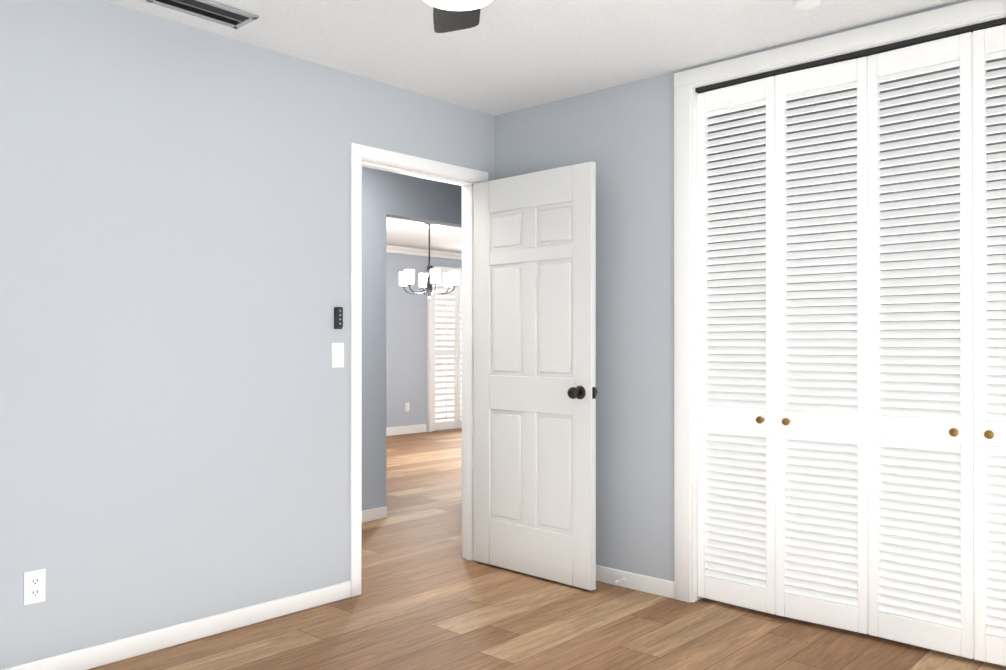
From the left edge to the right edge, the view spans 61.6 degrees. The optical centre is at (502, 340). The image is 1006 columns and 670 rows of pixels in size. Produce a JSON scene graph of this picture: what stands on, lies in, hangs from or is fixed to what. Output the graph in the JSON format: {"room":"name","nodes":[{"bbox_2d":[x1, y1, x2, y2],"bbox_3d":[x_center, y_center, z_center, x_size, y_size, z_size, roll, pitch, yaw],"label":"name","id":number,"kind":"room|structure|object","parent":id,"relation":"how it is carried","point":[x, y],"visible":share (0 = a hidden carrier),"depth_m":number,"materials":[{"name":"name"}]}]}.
{"room":"empty bedroom","nodes":[
{"label":"empty bedroom","id":0,"kind":"room"},
{"bbox_2d":[0,0,494,669],"bbox_3d":[-0.910,-0.030,3.809,0.120,2.440,5.840,0,0,42],"label":"wall","id":1,"kind":"structure","parent":0,"point":[174,292],"depth_m":3.29,"materials":[{"name":"grey paint"}]},
{"bbox_2d":[24,569,45,604],"bbox_3d":[-1.622,0.852,2.926,0.008,0.114,0.070,0,0,42],"label":"outlet","id":2,"kind":"object","parent":1,"relation":"attached to","point":[34,586],"visible":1,"depth_m":2.92,"materials":[{"name":"white plastic"}]},
{"bbox_2d":[2,580,350,669],"bbox_3d":[-1.715,1.147,2.816,0.017,0.078,2.995,0,0,42],"label":"baseboard","id":3,"kind":"structure","parent":1,"relation":"attached to","point":[121,649],"depth_m":3.33,"materials":[{"name":"white wood"}]},
{"bbox_2d":[331,343,343,367],"bbox_3d":[-0.757,0.065,3.879,0.012,0.114,0.070,0,0,42],"label":"light switch","id":4,"kind":"object","parent":1,"relation":"attached to","point":[337,355],"visible":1,"depth_m":3.87,"materials":[{"name":"white plastic"}]},
{"bbox_2d":[334,307,342,328],"bbox_3d":[-0.753,-0.106,3.876,0.022,0.102,0.042,0,0,42],"label":"remote","id":5,"kind":"object","parent":1,"relation":"attached to","point":[338,317],"visible":1,"depth_m":3.86,"materials":[{"name":"black plastic"}]},
{"bbox_2d":[350,143,487,596],"bbox_3d":[-0.446,0.134,4.319,0.152,2.115,0.930,0,0,42],"label":"door frame","id":6,"kind":"structure","parent":1,"relation":"attached to","point":[465,178],"depth_m":4.17,"materials":[{"name":"white wood"}]},
{"bbox_2d":[474,161,596,590],"bbox_3d":[0.133,0.166,4.270,0.810,2.028,0.181,0,0,42],"label":"bedroom door","id":7,"kind":"structure","parent":1,"relation":"in","point":[535,391],"depth_m":4.24,"materials":[{"name":"white paint"}]},
{"bbox_2d":[362,167,461,510],"bbox_3d":[-0.197,-0.020,6.470,0.120,2.440,10.500,0,0,42],"label":"wall","id":8,"kind":"structure","parent":0,"point":[385,194],"depth_m":5.68,"materials":[{"name":"grey paint"}]},
{"bbox_2d":[362,506,386,522],"bbox_3d":[-2.232,1.152,4.126,0.017,0.078,4.300,0,0,42],"label":"baseboard","id":9,"kind":"structure","parent":8,"relation":"attached to","point":[377,513],"depth_m":5.63,"materials":[{"name":"white wood"}]},
{"bbox_2d":[386,252,461,431],"bbox_3d":[-3.114,-0.011,9.118,0.120,2.440,10.500,0,0,42],"label":"wall","id":10,"kind":"structure","parent":0,"point":[406,347],"depth_m":11.07,"materials":[{"name":"grey paint"}]},
{"bbox_2d":[386,424,425,435],"bbox_3d":[-3.811,1.152,8.246,0.013,0.108,8.280,0,0,42],"label":"baseboard","id":11,"kind":"structure","parent":10,"relation":"attached to","point":[399,430],"depth_m":11.03,"materials":[{"name":"white wood"}]},
{"bbox_2d":[405,403,408,411],"bbox_3d":[-1.252,0.867,11.071,0.008,0.114,0.070,0,0,42],"label":"outlet","id":12,"kind":"object","parent":10,"relation":"attached to","point":[406,407],"visible":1,"depth_m":11.06,"materials":[{"name":"white plastic"}]},
{"bbox_2d":[386,245,461,259],"bbox_3d":[-3.044,-1.186,9.058,0.070,0.090,10.500,0,0,42],"label":"crown molding","id":13,"kind":"structure","parent":10,"relation":"attached to","point":[420,252],"depth_m":11.17,"materials":[{"name":"white wood"}]},
{"bbox_2d":[427,266,461,431],"bbox_3d":[-0.321,0.105,12.065,0.082,2.230,2.020,0,0,42],"label":"blinds","id":14,"kind":"object","parent":10,"relation":"attached to","point":[444,361],"visible":0.21,"depth_m":11.54,"materials":[{"name":"white"}]},
{"bbox_2d":[88,428,1005,669],"bbox_3d":[0.100,1.259,6.196,9.000,0.120,10.940,0,0,42],"label":"floor","id":15,"kind":"structure","parent":0,"point":[430,597],"depth_m":3.50,"materials":[{"name":"wood"}]},
{"bbox_2d":[103,0,1004,252],"bbox_3d":[0.100,-1.301,6.206,9.000,0.120,10.940,0,0,42],"label":"ceiling","id":16,"kind":"structure","parent":0,"point":[504,56],"depth_m":3.49,"materials":[{"name":"white paint"}]},
{"bbox_2d":[146,0,258,28],"bbox_3d":[-1.123,-1.247,3.169,0.165,0.012,0.370,0,0,42],"label":"ceiling vent","id":17,"kind":"object","parent":16,"relation":"in","point":[220,13],"visible":1,"depth_m":3.18,"materials":[{"name":"grey metal"}]},
{"bbox_2d":[399,223,459,297],"bbox_3d":[-0.755,-0.835,8.655,0.571,0.795,0.644,0,0,42],"label":"dining chandelier","id":18,"kind":"object","parent":16,"relation":"hanging from","point":[427,282],"visible":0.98,"depth_m":8.62,"materials":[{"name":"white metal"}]},
{"bbox_2d":[424,0,491,32],"bbox_3d":[-0.109,-1.051,2.054,1.320,0.411,1.323,0,0,42],"label":"ceiling fan","id":19,"kind":"object","parent":16,"relation":"hanging from","point":[451,15],"visible":1,"depth_m":2.61,"materials":[{"name":"black metal"}]},
{"bbox_2d":[789,0,822,8],"bbox_3d":[1.102,-1.234,3.054,0.136,0.038,0.136,0,0,42],"label":"smoke detector","id":20,"kind":"object","parent":16,"relation":"attached to","point":[803,4],"visible":1,"depth_m":3.05,"materials":[{"name":"white plastic"}]},
{"bbox_2d":[495,0,970,581],"bbox_3d":[1.283,-0.031,3.547,3.480,2.440,0.120,0,0,42],"label":"wall","id":21,"kind":"structure","parent":0,"point":[621,136],"depth_m":4.08,"materials":[{"name":"grey paint"}]},
{"bbox_2d":[596,565,673,598],"bbox_3d":[0.368,1.153,4.272,1.143,0.078,0.030,0,0,42],"label":"baseboard","id":22,"kind":"structure","parent":21,"relation":"attached to","point":[661,587],"depth_m":4.03,"materials":[{"name":"white wood"}]},
{"bbox_2d":[613,576,625,583],"bbox_3d":[0.556,1.149,4.051,0.026,0.025,0.078,0,0,42],"label":"spring door stop","id":23,"kind":"object","parent":22,"relation":"attached to","point":[623,578],"visible":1,"depth_m":4.06,"materials":[{"name":"white plastic"}]},
{"bbox_2d":[674,0,1005,602],"bbox_3d":[1.462,-0.025,3.373,1.699,2.426,0.137,0,0,42],"label":"trim","id":24,"kind":"structure","parent":21,"relation":"attached to","point":[923,27],"depth_m":3.85,"materials":[{"name":"white wood"}]},
{"bbox_2d":[697,24,1005,665],"bbox_3d":[1.446,0.016,3.357,1.515,2.305,0.078,0,0,42],"label":"bifold closet doors","id":25,"kind":"structure","parent":21,"relation":"in","point":[864,504],"depth_m":3.38,"materials":[{"name":"white paint"}]}
]}

